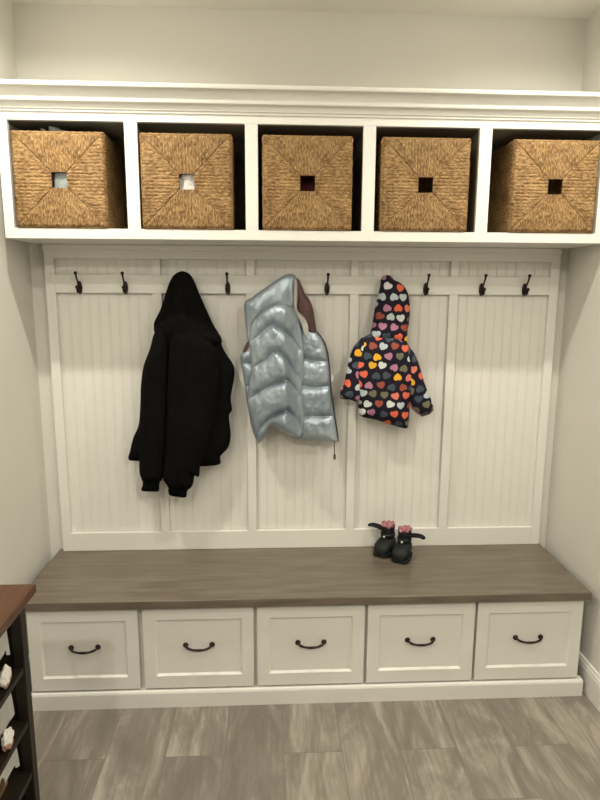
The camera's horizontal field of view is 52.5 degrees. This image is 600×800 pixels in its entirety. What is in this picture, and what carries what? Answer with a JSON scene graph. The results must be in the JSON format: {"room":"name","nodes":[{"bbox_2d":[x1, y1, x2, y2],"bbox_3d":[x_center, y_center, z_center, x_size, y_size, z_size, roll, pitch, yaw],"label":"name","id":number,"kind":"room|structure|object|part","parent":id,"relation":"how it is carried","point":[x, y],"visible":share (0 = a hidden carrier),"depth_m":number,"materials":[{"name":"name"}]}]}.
{"room":"mudroom","nodes":[
{"label":"mudroom","id":0,"kind":"room"},
{"bbox_2d":[0,0,50,654],"bbox_3d":[-1.057,0.171,0.428,0.120,2.649,4.300,0,10,-3],"label":"wall","id":1,"kind":"structure","parent":0,"point":[25,549],"depth_m":2.35,"materials":[{"name":"beige paint"}]},
{"bbox_2d":[29,656,31,688],"bbox_3d":[-0.996,1.412,0.652,0.016,0.127,4.300,0,10,-3],"label":"baseboard","id":2,"kind":"structure","parent":1,"relation":"attached to","point":[29,656],"depth_m":2.43,"materials":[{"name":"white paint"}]},
{"bbox_2d":[12,3,586,559],"bbox_3d":[0.014,-0.220,2.658,2.480,2.649,0.120,0,10,-3],"label":"wall","id":3,"kind":"structure","parent":0,"point":[62,42],"depth_m":2.40,"materials":[{"name":"beige paint"}]},
{"bbox_2d":[0,79,599,248],"bbox_3d":[0.030,-0.853,2.299,2.238,0.508,0.366,0,10,-3],"label":"cubby shelf","id":4,"kind":"object","parent":3,"relation":"attached to","point":[492,119],"visible":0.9,"depth_m":2.17,"materials":[{"name":"white paint"}]},
{"bbox_2d":[10,130,124,228],"bbox_3d":[-0.854,-0.799,2.274,0.330,0.327,0.276,0,10,-3],"label":"seagrass basket","id":5,"kind":"object","parent":4,"relation":"in","point":[93,198],"visible":0.99,"depth_m":2.15,"materials":[{"name":"brown wicker"}]},
{"bbox_2d":[40,126,78,187],"bbox_3d":[-0.838,-0.815,2.270,0.262,0.338,0.235,0,10,-3],"label":"plastic bag","id":6,"kind":"object","parent":5,"relation":"in","point":[59,179],"visible":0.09,"depth_m":2.16,"materials":[{"name":"white plastic"}]},
{"bbox_2d":[139,132,236,229],"bbox_3d":[-0.409,-0.801,2.296,0.330,0.327,0.276,0,10,-3],"label":"seagrass basket","id":7,"kind":"object","parent":4,"relation":"in","point":[211,158],"visible":0.96,"depth_m":2.16,"materials":[{"name":"brown wicker"}]},
{"bbox_2d":[179,174,193,189],"bbox_3d":[-0.402,-0.764,2.300,0.235,0.231,0.235,0,10,-3],"label":"towel","id":8,"kind":"object","parent":7,"relation":"in","point":[186,181],"visible":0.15,"depth_m":2.18,"materials":[{"name":"white fabric"}]},
{"bbox_3d":[0.031,-1.063,2.262,2.238,0.082,0.366,0,10,-3],"label":"crown moulding","id":9,"kind":"part","parent":4,"relation":"part of","materials":[{"name":"white paint"}]},
{"bbox_3d":[0.030,-0.850,2.479,2.158,0.367,0.012,0,10,-3],"label":"panel","id":10,"kind":"part","parent":4,"relation":"part of","materials":[{"name":"white wood"}]},
{"bbox_2d":[262,135,352,230],"bbox_3d":[0.021,-0.802,2.316,0.330,0.327,0.276,0,10,-3],"label":"seagrass basket","id":11,"kind":"object","parent":4,"relation":"in","point":[285,158],"visible":0.97,"depth_m":2.18,"materials":[{"name":"brown wicker"}]},
{"bbox_2d":[300,176,314,190],"bbox_3d":[0.019,-0.774,2.326,0.240,0.246,0.222,0,10,-3],"label":"scarf","id":12,"kind":"object","parent":11,"relation":"in","point":[307,183],"visible":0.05,"depth_m":2.24,"materials":[{"name":"red fabric"}]},
{"bbox_2d":[374,137,470,231],"bbox_3d":[0.449,-0.804,2.337,0.330,0.327,0.276,0,10,-3],"label":"seagrass basket","id":13,"kind":"object","parent":4,"relation":"on","point":[422,184],"visible":0.91,"depth_m":2.21,"materials":[{"name":"brown wicker"}]},
{"bbox_2d":[487,139,599,233],"bbox_3d":[0.928,-0.805,2.361,0.330,0.327,0.276,0,10,-3],"label":"seagrass basket","id":14,"kind":"object","parent":4,"relation":"on","point":[536,186],"visible":0.99,"depth_m":2.23,"materials":[{"name":"brown wicker"}]},
{"bbox_2d":[42,244,561,550],"bbox_3d":[0.027,0.014,2.619,2.130,1.311,0.040,0,10,-3],"label":"wainscot panel","id":15,"kind":"object","parent":3,"relation":"attached to","point":[469,471],"visible":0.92,"depth_m":2.63,"materials":[{"name":"white paint"}]},
{"bbox_2d":[74,271,81,293],"bbox_3d":[-0.895,-0.472,2.450,0.022,0.091,0.056,0,10,-3],"label":"coat hook","id":16,"kind":"object","parent":15,"relation":"attached to","point":[78,286],"visible":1,"depth_m":2.45,"materials":[{"name":"brown metal"}]},
{"bbox_2d":[120,272,127,293],"bbox_3d":[-0.712,-0.472,2.459,0.022,0.091,0.056,0,10,-3],"label":"coat hook","id":17,"kind":"object","parent":15,"relation":"attached to","point":[125,285],"visible":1,"depth_m":2.46,"materials":[{"name":"brown metal"}]},
{"bbox_2d":[128,271,234,497],"bbox_3d":[-0.496,-0.052,2.498,0.452,0.935,0.121,0,10,-3],"label":"hoodie","id":18,"kind":"object","parent":15,"relation":"hanging from","point":[187,380],"visible":1,"depth_m":2.47,"materials":[{"name":"black fabric"}]},
{"bbox_2d":[154,271,221,344],"bbox_3d":[-0.454,-0.358,2.448,0.274,0.314,0.096,0,10,-3],"label":"hood","id":19,"kind":"object","parent":18,"relation":"attached to","point":[183,318],"depth_m":2.42,"materials":[{"name":"black fabric"}]},
{"bbox_2d":[225,272,229,294],"bbox_3d":[-0.296,-0.474,2.479,0.022,0.091,0.056,0,10,-3],"label":"coat hook","id":20,"kind":"object","parent":15,"relation":"attached to","point":[227,286],"visible":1,"depth_m":2.47,"materials":[{"name":"brown metal"}]},
{"bbox_2d":[240,274,338,459],"bbox_3d":[-0.039,-0.123,2.491,0.414,0.771,0.153,0,10,-3],"label":"vest","id":21,"kind":"object","parent":15,"relation":"hanging from","point":[285,363],"visible":1,"depth_m":2.47,"materials":[{"name":"silver fabric"}]},
{"bbox_3d":[-0.121,-0.033,2.555,0.256,0.439,0.052,0,10,-3],"label":"panel","id":22,"kind":"part","parent":21,"relation":"part of","materials":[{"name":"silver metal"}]},
{"bbox_2d":[244,274,297,341],"bbox_3d":[-0.115,-0.371,2.469,0.223,0.277,0.064,0,10,-3],"label":"hood","id":23,"kind":"object","parent":21,"relation":"attached to","point":[285,289],"depth_m":2.44,"materials":[{"name":"silver fabric"}]},
{"bbox_3d":[0.069,-0.069,2.535,0.192,0.510,0.061,0,10,-3],"label":"panel","id":24,"kind":"part","parent":21,"relation":"part of","materials":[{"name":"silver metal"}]},
{"bbox_3d":[0.024,0.619,2.724,2.053,0.083,0.014,0,10,-3],"label":"rail","id":25,"kind":"part","parent":15,"relation":"part of","materials":[{"name":"white paint"}]},
{"bbox_3d":[0.030,-0.604,2.506,2.053,0.056,0.014,0,10,-3],"label":"rail","id":26,"kind":"part","parent":15,"relation":"part of","materials":[{"name":"white paint"}]},
{"bbox_3d":[0.030,-0.478,2.529,2.053,0.074,0.014,0,10,-3],"label":"rail","id":27,"kind":"part","parent":15,"relation":"part of","materials":[{"name":"white paint"}]},
{"bbox_2d":[324,273,329,294],"bbox_3d":[0.113,-0.475,2.499,0.022,0.091,0.056,0,10,-3],"label":"coat hook","id":28,"kind":"object","parent":15,"relation":"attached to","point":[327,287],"visible":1,"depth_m":2.50,"materials":[{"name":"brown metal"}]},
{"bbox_2d":[339,275,433,428],"bbox_3d":[0.366,-0.192,2.525,0.400,0.640,0.093,0,10,-3],"label":"coat","id":29,"kind":"object","parent":15,"relation":"hanging from","point":[384,376],"visible":1,"depth_m":2.50,"materials":[{"name":"multicoloured fabric"}]},
{"bbox_2d":[370,275,409,341],"bbox_3d":[0.370,-0.369,2.494,0.167,0.280,0.080,0,10,-3],"label":"hood","id":30,"kind":"object","parent":29,"relation":"attached to","point":[391,318],"depth_m":2.47,"materials":[{"name":"multicoloured fabric"}]},
{"bbox_2d":[423,274,430,295],"bbox_3d":[0.527,-0.477,2.519,0.022,0.091,0.056,0,10,-3],"label":"coat hook","id":31,"kind":"object","parent":15,"relation":"attached to","point":[426,288],"visible":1,"depth_m":2.52,"materials":[{"name":"brown metal"}]},
{"bbox_2d":[479,274,487,295],"bbox_3d":[0.764,-0.478,2.531,0.022,0.091,0.056,0,10,-3],"label":"coat hook","id":32,"kind":"object","parent":15,"relation":"attached to","point":[482,289],"visible":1,"depth_m":2.53,"materials":[{"name":"brown metal"}]},
{"bbox_2d":[522,274,531,295],"bbox_3d":[0.947,-0.478,2.540,0.022,0.091,0.056,0,10,-3],"label":"coat hook","id":33,"kind":"object","parent":15,"relation":"attached to","point":[525,290],"visible":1,"depth_m":2.54,"materials":[{"name":"brown metal"}]},
{"bbox_2d":[10,0,599,18],"bbox_3d":[0.128,-1.167,0.248,2.480,0.060,4.540,0,10,-3],"label":"ceiling","id":34,"kind":"structure","parent":0,"point":[582,9],"depth_m":2.32,"materials":[{"name":"paint"}]},
{"bbox_2d":[31,689,599,799],"bbox_3d":[0.115,1.500,0.722,2.480,0.060,4.540,0,10,-3],"label":"floor","id":35,"kind":"structure","parent":0,"point":[527,748],"depth_m":2.12,"materials":[{"name":"grey wood"}]},
{"bbox_2d":[0,584,39,799],"bbox_3d":[-0.856,0.954,1.312,0.334,0.800,0.775,0,10,-3],"label":"shoe rack","id":36,"kind":"object","parent":35,"relation":"on","point":[23,782],"visible":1,"depth_m":1.62,"materials":[{"name":"brown wood"}]},
{"bbox_2d":[0,630,9,658],"bbox_3d":[-0.858,0.651,1.476,0.231,0.173,0.261,0,10,-3],"label":"bin","id":37,"kind":"object","parent":36,"relation":"on","point":[4,645],"visible":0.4,"depth_m":1.57,"materials":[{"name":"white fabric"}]},
{"bbox_2d":[0,664,11,688],"bbox_3d":[-0.743,0.698,1.536,0.023,0.062,0.053,0,10,-3],"label":"cloth bundle","id":38,"kind":"object","parent":36,"relation":"on","point":[5,674],"visible":1,"depth_m":1.52,"materials":[{"name":"white fabric"}]},
{"bbox_2d":[0,693,14,736],"bbox_3d":[-0.859,0.828,1.508,0.232,0.135,0.260,0,10,-3],"label":"bin","id":39,"kind":"object","parent":36,"relation":"on","point":[7,712],"visible":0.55,"depth_m":1.58,"materials":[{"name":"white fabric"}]},
{"bbox_2d":[1,727,13,751],"bbox_3d":[-0.744,0.862,1.547,0.025,0.056,0.051,0,10,-3],"label":"cloth bundle","id":40,"kind":"object","parent":36,"relation":"on","point":[7,739],"visible":1,"depth_m":1.53,"materials":[{"name":"white fabric"}]},
{"bbox_2d":[0,747,19,797],"bbox_3d":[-0.860,0.982,1.535,0.230,0.135,0.260,0,10,-3],"label":"bin","id":41,"kind":"object","parent":36,"relation":"on","point":[14,760],"visible":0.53,"depth_m":1.60,"materials":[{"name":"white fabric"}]},
{"bbox_3d":[-0.754,0.976,1.518,0.020,0.019,0.074,0,10,-3],"label":"handle","id":42,"kind":"part","parent":41,"relation":"part of","materials":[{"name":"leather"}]},
{"bbox_3d":[-0.886,0.874,1.659,0.240,0.716,0.014,0,10,-3],"label":"panel","id":43,"kind":"part","parent":36,"relation":"part of","materials":[{"name":"brown wood"}]},
{"bbox_3d":[-0.750,0.903,1.671,0.030,0.776,0.030,0,10,-3],"label":"post","id":44,"kind":"part","parent":36,"relation":"part of","materials":[{"name":"brown wood"}]},
{"bbox_2d":[26,601,583,710],"bbox_3d":[0.038,0.935,2.555,2.142,0.412,0.488,0,10,-3],"label":"base cabinet","id":45,"kind":"object","parent":35,"relation":"on","point":[188,657],"visible":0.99,"depth_m":2.34,"materials":[{"name":"white paint"}]},
{"bbox_3d":[-0.812,0.939,2.299,0.406,0.332,0.022,0,10,-3],"label":"drawer","id":46,"kind":"part","parent":45,"relation":"part of","materials":[{"name":"white paint"}]},
{"bbox_3d":[-0.811,0.936,2.282,0.121,0.024,0.034,0,10,-3],"label":"handle","id":47,"kind":"part","parent":45,"relation":"part of","materials":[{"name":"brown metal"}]},
{"bbox_3d":[-0.385,0.938,2.320,0.415,0.332,0.022,0,10,-3],"label":"drawer","id":48,"kind":"part","parent":45,"relation":"part of","materials":[{"name":"white paint"}]},
{"bbox_3d":[-0.384,0.934,2.303,0.121,0.024,0.034,0,10,-3],"label":"handle","id":49,"kind":"part","parent":45,"relation":"part of","materials":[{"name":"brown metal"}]},
{"bbox_2d":[25,543,591,611],"bbox_3d":[0.027,0.715,2.517,2.163,0.033,0.485,0,10,-3],"label":"bench","id":50,"kind":"object","parent":45,"relation":"on","point":[304,576],"visible":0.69,"depth_m":2.43,"materials":[{"name":"brown wood"}]},
{"bbox_2d":[368,520,395,557],"bbox_3d":[0.352,0.601,2.674,0.133,0.139,0.118,8,12,35],"label":"boot","id":51,"kind":"object","parent":50,"relation":"on","point":[383,547],"visible":0.98,"depth_m":2.64,"materials":[{"name":"rubber"}]},
{"bbox_2d":[391,525,425,563],"bbox_3d":[0.464,0.616,2.592,0.133,0.138,0.118,5,11,27],"label":"boot","id":52,"kind":"object","parent":50,"relation":"on","point":[402,553],"visible":1,"depth_m":2.58,"materials":[{"name":"rubber"}]},
{"bbox_3d":[0.042,0.936,2.341,0.409,0.332,0.022,0,10,-3],"label":"drawer","id":53,"kind":"part","parent":45,"relation":"part of","materials":[{"name":"white paint"}]},
{"bbox_3d":[0.042,0.933,2.324,0.121,0.024,0.034,0,10,-3],"label":"handle","id":54,"kind":"part","parent":45,"relation":"part of","materials":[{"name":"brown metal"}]},
{"bbox_3d":[0.465,0.935,2.361,0.414,0.332,0.022,0,10,-3],"label":"drawer","id":55,"kind":"part","parent":45,"relation":"part of","materials":[{"name":"white paint"}]},
{"bbox_3d":[0.466,0.931,2.344,0.121,0.024,0.034,0,10,-3],"label":"handle","id":56,"kind":"part","parent":45,"relation":"part of","materials":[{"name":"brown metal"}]},
{"bbox_3d":[0.890,0.933,2.382,0.414,0.332,0.022,0,10,-3],"label":"drawer","id":57,"kind":"part","parent":45,"relation":"part of","materials":[{"name":"white paint"}]},
{"bbox_3d":[0.891,0.930,2.365,0.121,0.024,0.034,0,10,-3],"label":"handle","id":58,"kind":"part","parent":45,"relation":"part of","materials":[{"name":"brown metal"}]},
{"bbox_2d":[545,8,599,673],"bbox_3d":[1.300,0.163,0.542,0.120,2.649,4.300,0,10,-3],"label":"wall","id":59,"kind":"structure","parent":0,"point":[572,538],"depth_m":2.46,"materials":[{"name":"beige paint"}]},
{"bbox_2d":[577,651,599,712],"bbox_3d":[1.226,1.404,0.760,0.016,0.127,4.300,0,10,-3],"label":"baseboard","id":60,"kind":"structure","parent":59,"relation":"attached to","point":[590,677],"depth_m":2.39,"materials":[{"name":"white paint"}]}
]}

